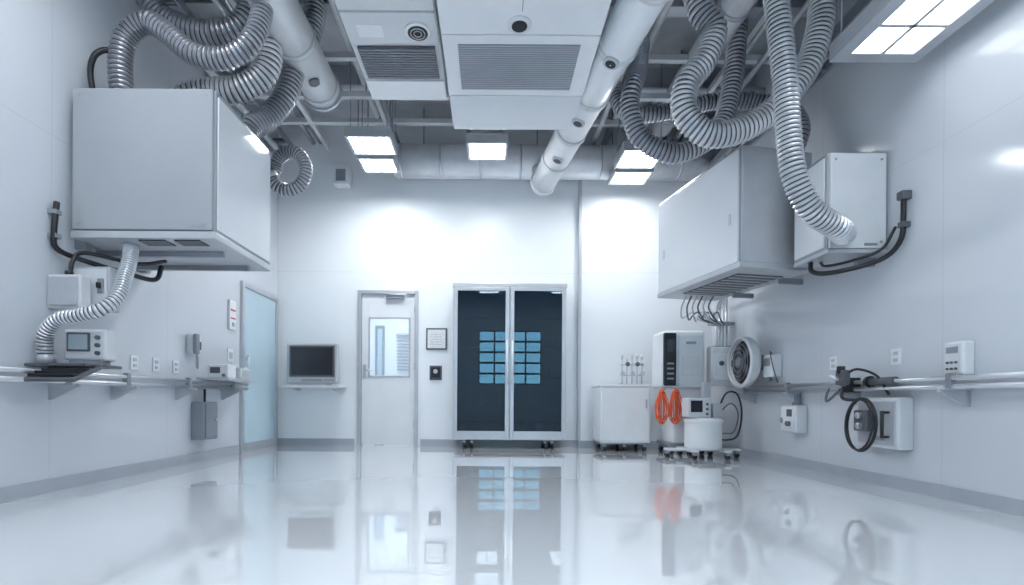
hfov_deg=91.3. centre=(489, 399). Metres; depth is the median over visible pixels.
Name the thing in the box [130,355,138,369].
wall outlet
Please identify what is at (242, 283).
frame
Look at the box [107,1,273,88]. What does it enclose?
flexible duct
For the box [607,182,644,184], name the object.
rim
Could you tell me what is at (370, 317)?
bead
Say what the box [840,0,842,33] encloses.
rod
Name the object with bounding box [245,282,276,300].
door frame
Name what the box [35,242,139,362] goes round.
flexible duct
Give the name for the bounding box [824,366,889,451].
hose
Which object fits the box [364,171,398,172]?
rim
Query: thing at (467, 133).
ceiling light panel
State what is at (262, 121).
flexible duct
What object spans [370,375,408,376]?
bead
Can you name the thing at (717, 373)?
control box
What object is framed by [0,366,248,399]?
rail
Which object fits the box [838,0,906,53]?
rim
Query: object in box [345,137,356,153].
rim
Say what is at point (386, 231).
wall
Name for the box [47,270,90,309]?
switch box
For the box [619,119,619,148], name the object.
rod
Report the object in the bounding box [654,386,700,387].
shelf
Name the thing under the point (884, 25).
divider
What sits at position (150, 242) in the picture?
vent
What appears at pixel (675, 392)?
cable
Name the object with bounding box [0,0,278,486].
wall
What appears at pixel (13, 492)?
baseboard
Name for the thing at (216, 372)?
pump
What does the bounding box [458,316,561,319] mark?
shelf
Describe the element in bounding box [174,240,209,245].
vent
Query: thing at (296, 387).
wall shelf
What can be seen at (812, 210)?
flexible duct
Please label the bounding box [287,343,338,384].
television
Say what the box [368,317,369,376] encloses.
bead
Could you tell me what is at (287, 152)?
duct
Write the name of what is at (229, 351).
light switch
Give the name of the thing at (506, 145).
rim
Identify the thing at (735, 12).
air duct
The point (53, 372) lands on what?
keyboard tray
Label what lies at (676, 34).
ceiling
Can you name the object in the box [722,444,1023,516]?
baseboard
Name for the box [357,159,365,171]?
rim
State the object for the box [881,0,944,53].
divider
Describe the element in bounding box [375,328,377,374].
frame
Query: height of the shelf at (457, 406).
0.016 m
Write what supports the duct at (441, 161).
hanging from the ceiling at (653, 76)
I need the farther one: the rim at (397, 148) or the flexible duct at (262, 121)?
the rim at (397, 148)
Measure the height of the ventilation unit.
1.090 m
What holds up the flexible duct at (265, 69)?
attached to the ventilation unit
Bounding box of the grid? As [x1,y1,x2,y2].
[228,0,797,148]
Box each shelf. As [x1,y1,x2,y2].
[278,385,346,390]
[457,376,561,378]
[457,406,560,407]
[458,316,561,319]
[458,346,561,348]
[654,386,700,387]
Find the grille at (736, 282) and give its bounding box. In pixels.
[683,273,782,295]
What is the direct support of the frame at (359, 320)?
attached to the wall at (386, 231)
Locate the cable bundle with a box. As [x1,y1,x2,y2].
[680,296,724,325]
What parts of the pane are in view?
pull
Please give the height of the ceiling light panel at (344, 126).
0.020 m
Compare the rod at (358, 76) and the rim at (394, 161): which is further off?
the rim at (394, 161)
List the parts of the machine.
door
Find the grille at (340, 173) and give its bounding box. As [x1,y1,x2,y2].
[336,169,344,180]
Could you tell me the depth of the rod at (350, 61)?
5.46 m
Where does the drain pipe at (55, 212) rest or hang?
attached to the wall at (46, 46)
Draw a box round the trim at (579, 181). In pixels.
[577,144,581,440]
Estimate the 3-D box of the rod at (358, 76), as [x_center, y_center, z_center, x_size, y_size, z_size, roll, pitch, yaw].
[-1.526,-3.421,5.790,0.011,0.900,0.011,0,0,23]
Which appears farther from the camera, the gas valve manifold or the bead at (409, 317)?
the bead at (409, 317)
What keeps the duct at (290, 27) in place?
hanging from the ceiling at (653, 76)
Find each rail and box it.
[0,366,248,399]
[728,372,1023,406]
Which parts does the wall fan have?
fan blade, fan blade, fan blade, fan blade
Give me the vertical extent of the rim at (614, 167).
0.090 m
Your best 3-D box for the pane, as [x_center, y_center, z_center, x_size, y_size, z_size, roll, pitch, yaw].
[-2.926,-0.415,6.400,0.062,1.870,0.880,0,0,0]
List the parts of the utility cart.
door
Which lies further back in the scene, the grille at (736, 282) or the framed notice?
the framed notice
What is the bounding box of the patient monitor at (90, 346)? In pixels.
[64,329,115,365]
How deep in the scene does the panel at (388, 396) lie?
6.95 m
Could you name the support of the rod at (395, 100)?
hanging from the ceiling at (653, 76)
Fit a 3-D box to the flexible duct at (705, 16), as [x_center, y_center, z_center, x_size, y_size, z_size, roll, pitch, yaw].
[2.118,-2.926,4.000,1.341,1.819,0.216,0,0,0]
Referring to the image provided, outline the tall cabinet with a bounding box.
[453,283,566,447]
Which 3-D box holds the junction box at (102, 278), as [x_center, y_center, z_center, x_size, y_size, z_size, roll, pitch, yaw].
[-2.795,-0.774,3.495,0.320,0.310,0.150,0,0,0]
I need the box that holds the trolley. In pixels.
[664,383,742,459]
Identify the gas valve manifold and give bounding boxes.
[619,353,644,384]
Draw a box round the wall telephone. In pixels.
[186,333,200,368]
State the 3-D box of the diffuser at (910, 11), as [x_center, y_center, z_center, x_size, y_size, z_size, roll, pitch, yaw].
[2.647,-2.350,2.955,0.420,0.008,0.830,0,0,0]
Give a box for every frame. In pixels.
[239,281,244,451]
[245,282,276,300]
[274,297,278,444]
[357,290,361,444]
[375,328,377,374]
[382,328,384,374]
[414,290,418,445]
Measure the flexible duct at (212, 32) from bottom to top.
1.108 m
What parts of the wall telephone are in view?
cord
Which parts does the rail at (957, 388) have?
rail, rail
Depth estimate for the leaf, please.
9.57 m
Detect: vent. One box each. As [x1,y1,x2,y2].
[138,239,175,245]
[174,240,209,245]
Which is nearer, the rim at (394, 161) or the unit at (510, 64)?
the unit at (510, 64)
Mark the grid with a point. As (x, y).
(307, 119)
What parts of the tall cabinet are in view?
door rail, door rail, handle, post, handle, door rail, door rail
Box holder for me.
[863,376,898,386]
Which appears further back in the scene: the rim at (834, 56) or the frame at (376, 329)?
the frame at (376, 329)
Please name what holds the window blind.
attached to the wall at (392, 326)
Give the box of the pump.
[196,364,258,382]
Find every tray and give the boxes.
[23,363,121,381]
[166,0,293,147]
[708,0,872,168]
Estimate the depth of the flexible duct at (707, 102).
4.86 m
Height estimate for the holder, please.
0.090 m
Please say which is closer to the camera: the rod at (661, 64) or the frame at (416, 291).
the rod at (661, 64)
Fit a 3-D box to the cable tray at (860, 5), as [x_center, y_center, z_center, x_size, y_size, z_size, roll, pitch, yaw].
[2.931,-2.995,4.000,0.260,0.130,5.600,0,0,0]
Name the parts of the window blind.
head rail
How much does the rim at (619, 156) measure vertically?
0.090 m
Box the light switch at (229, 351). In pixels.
[227,348,232,361]
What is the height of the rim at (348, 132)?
0.090 m
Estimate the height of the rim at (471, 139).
0.090 m
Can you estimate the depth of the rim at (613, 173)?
6.41 m
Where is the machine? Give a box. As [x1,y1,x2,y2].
[652,331,704,453]
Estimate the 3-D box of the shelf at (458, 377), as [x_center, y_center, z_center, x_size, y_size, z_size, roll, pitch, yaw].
[0.257,-0.308,6.760,1.430,0.016,0.240,0,0,0]
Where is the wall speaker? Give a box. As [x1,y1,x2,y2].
[333,163,351,188]
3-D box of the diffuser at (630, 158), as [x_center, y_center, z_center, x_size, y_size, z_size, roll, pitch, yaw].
[1.765,-2.856,5.910,0.430,0.008,0.400,0,0,0]
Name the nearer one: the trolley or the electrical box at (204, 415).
the electrical box at (204, 415)
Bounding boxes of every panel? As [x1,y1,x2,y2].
[344,126,397,146]
[369,377,408,444]
[467,133,507,134]
[829,0,875,47]
[854,397,913,449]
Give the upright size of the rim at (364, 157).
0.060 m
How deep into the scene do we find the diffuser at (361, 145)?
5.64 m
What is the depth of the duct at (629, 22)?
4.09 m
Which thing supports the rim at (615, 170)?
attached to the ceiling light panel
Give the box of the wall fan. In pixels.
[727,337,763,387]
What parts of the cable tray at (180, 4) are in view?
arm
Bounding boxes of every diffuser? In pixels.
[348,137,393,152]
[360,159,395,170]
[469,144,504,157]
[611,173,649,182]
[617,151,655,166]
[854,0,976,51]
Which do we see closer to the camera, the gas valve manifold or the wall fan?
the wall fan
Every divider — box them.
[879,23,948,27]
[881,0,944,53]
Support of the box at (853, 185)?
attached to the wall at (948, 124)
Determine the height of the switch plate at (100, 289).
0.100 m
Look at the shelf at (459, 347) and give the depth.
6.66 m
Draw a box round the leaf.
[377,328,381,374]
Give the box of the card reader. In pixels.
[430,366,441,379]
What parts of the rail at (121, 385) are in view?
rail, rail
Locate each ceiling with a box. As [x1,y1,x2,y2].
[167,0,807,86]
[198,13,767,119]
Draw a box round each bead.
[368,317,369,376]
[370,317,408,318]
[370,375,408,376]
[408,317,410,376]
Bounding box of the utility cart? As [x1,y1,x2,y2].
[592,385,651,450]
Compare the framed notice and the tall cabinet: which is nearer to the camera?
the tall cabinet
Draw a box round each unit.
[71,88,270,273]
[334,0,447,99]
[437,0,611,129]
[657,145,811,300]
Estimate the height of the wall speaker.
0.280 m
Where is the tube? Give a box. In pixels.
[87,47,108,87]
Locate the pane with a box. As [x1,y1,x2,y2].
[244,288,274,442]
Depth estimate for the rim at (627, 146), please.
5.68 m
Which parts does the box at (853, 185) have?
panel, panel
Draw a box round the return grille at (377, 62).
[357,46,439,78]
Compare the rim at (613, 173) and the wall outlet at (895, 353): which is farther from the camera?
the rim at (613, 173)
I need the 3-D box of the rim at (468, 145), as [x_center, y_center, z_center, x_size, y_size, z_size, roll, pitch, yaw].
[-0.245,-2.897,5.745,0.030,0.090,0.350,0,0,0]
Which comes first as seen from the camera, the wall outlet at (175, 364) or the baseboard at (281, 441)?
the wall outlet at (175, 364)
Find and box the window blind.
[396,333,408,369]
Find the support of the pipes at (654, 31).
hanging from the grid
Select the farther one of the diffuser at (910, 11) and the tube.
the tube
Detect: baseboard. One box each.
[0,445,238,502]
[278,438,675,447]
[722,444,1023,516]
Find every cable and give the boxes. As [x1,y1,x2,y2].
[655,389,669,423]
[669,388,681,424]
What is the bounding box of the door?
[361,290,414,444]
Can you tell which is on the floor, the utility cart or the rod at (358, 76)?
the utility cart
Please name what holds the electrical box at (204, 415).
attached to the wall at (46, 46)
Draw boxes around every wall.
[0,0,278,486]
[277,125,711,445]
[370,319,408,375]
[711,0,1023,499]
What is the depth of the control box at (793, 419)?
4.81 m
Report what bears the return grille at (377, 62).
attached to the air conditioning unit
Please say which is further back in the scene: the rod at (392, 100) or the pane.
the pane
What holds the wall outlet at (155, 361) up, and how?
attached to the wall at (46, 46)
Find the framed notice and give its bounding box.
[426,328,446,349]
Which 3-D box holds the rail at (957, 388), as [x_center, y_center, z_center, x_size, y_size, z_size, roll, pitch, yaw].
[2.941,-0.065,3.950,0.200,0.210,4.300,0,0,0]
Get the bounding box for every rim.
[344,128,390,137]
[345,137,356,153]
[355,148,397,154]
[357,155,393,159]
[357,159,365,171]
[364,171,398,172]
[389,131,396,153]
[392,156,398,171]
[467,135,507,143]
[467,144,470,158]
[468,158,506,160]
[504,144,507,158]
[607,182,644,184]
[608,171,615,183]
[614,145,625,167]
[614,167,653,168]
[614,169,653,172]
[623,142,639,150]
[643,173,652,183]
[829,40,926,62]
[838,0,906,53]
[914,0,994,53]
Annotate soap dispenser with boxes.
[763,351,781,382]
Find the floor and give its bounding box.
[0,444,1023,584]
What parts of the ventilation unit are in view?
panel, vent blade, vent blade, vent blade, panel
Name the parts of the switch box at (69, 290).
lid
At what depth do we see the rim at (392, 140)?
5.61 m
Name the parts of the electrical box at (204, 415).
door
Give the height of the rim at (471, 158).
0.090 m
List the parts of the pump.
pump door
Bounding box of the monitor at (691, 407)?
[682,398,710,417]
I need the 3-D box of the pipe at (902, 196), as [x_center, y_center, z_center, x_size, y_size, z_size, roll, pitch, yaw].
[2.822,-1.251,3.854,0.156,0.538,0.660,0,0,-39]
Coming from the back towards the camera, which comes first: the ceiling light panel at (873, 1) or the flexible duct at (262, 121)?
the flexible duct at (262, 121)
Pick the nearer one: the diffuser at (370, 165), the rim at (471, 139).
the rim at (471, 139)
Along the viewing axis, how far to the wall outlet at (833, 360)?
4.41 m
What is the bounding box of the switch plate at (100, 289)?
[97,278,103,292]
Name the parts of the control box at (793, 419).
dark panel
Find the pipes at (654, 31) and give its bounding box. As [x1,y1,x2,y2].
[205,0,807,150]
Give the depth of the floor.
2.55 m
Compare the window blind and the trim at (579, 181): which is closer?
the trim at (579, 181)
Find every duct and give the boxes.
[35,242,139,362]
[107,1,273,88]
[136,0,249,45]
[171,35,282,105]
[241,0,326,138]
[247,0,342,111]
[270,145,312,196]
[394,108,720,180]
[530,0,668,195]
[609,80,810,151]
[620,16,748,163]
[648,0,756,136]
[670,0,837,148]
[763,0,856,245]
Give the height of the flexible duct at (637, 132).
1.687 m
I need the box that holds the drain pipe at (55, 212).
[47,201,166,281]
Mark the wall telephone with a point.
(193, 341)
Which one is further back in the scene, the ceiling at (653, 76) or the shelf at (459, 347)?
the shelf at (459, 347)
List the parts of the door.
handle, plate, door leaf stile, frame, door leaf stile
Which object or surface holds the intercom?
attached to the wall at (948, 124)
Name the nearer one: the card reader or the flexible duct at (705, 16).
the flexible duct at (705, 16)
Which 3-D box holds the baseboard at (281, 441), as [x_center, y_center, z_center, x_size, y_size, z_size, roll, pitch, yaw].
[0.036,0.595,6.902,6.000,0.090,0.075,0,0,0]
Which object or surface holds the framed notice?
attached to the wall at (386, 231)
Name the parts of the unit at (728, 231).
panel, frame, panel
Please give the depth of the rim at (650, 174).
6.40 m
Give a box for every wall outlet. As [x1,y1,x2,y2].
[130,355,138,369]
[152,358,159,371]
[172,360,178,373]
[830,356,837,369]
[891,348,901,364]
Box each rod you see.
[350,61,350,125]
[358,76,358,125]
[392,100,392,131]
[395,100,395,138]
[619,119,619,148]
[661,64,661,140]
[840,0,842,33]
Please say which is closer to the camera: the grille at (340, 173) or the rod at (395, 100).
the rod at (395, 100)
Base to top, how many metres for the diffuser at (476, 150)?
0.008 m
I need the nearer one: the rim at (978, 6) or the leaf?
the rim at (978, 6)
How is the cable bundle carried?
attached to the unit at (728, 231)
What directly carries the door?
in the wall at (386, 231)
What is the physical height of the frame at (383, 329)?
2.000 m
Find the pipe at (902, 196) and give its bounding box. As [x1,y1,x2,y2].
[808,190,911,275]
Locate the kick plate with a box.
[244,438,274,451]
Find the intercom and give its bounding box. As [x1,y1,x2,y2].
[944,340,974,374]
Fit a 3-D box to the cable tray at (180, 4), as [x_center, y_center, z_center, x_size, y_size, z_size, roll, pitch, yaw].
[-2.796,-3.405,4.000,0.280,0.110,5.600,0,0,0]
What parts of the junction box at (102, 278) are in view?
door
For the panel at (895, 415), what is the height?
0.380 m
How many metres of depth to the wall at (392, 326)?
9.60 m
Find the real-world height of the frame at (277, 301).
2.030 m
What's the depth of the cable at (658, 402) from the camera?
5.88 m
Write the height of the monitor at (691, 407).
0.220 m
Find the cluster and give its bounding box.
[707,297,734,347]
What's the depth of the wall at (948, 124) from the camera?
3.49 m
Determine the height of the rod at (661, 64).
0.900 m
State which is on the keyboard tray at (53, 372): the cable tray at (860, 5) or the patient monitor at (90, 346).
the patient monitor at (90, 346)
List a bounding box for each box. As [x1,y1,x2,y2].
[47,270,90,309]
[65,266,119,312]
[191,389,217,439]
[707,347,729,385]
[779,394,806,432]
[793,153,886,267]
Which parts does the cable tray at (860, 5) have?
rail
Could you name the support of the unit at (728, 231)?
attached to the wall at (948, 124)
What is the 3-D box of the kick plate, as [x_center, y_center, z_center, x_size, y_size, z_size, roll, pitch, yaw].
[-2.949,0.569,6.400,0.030,0.100,0.880,0,0,0]
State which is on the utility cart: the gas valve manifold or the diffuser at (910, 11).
the gas valve manifold
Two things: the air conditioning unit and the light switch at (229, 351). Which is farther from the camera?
the light switch at (229, 351)
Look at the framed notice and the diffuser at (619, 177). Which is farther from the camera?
the framed notice
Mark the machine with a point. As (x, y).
(677, 356)

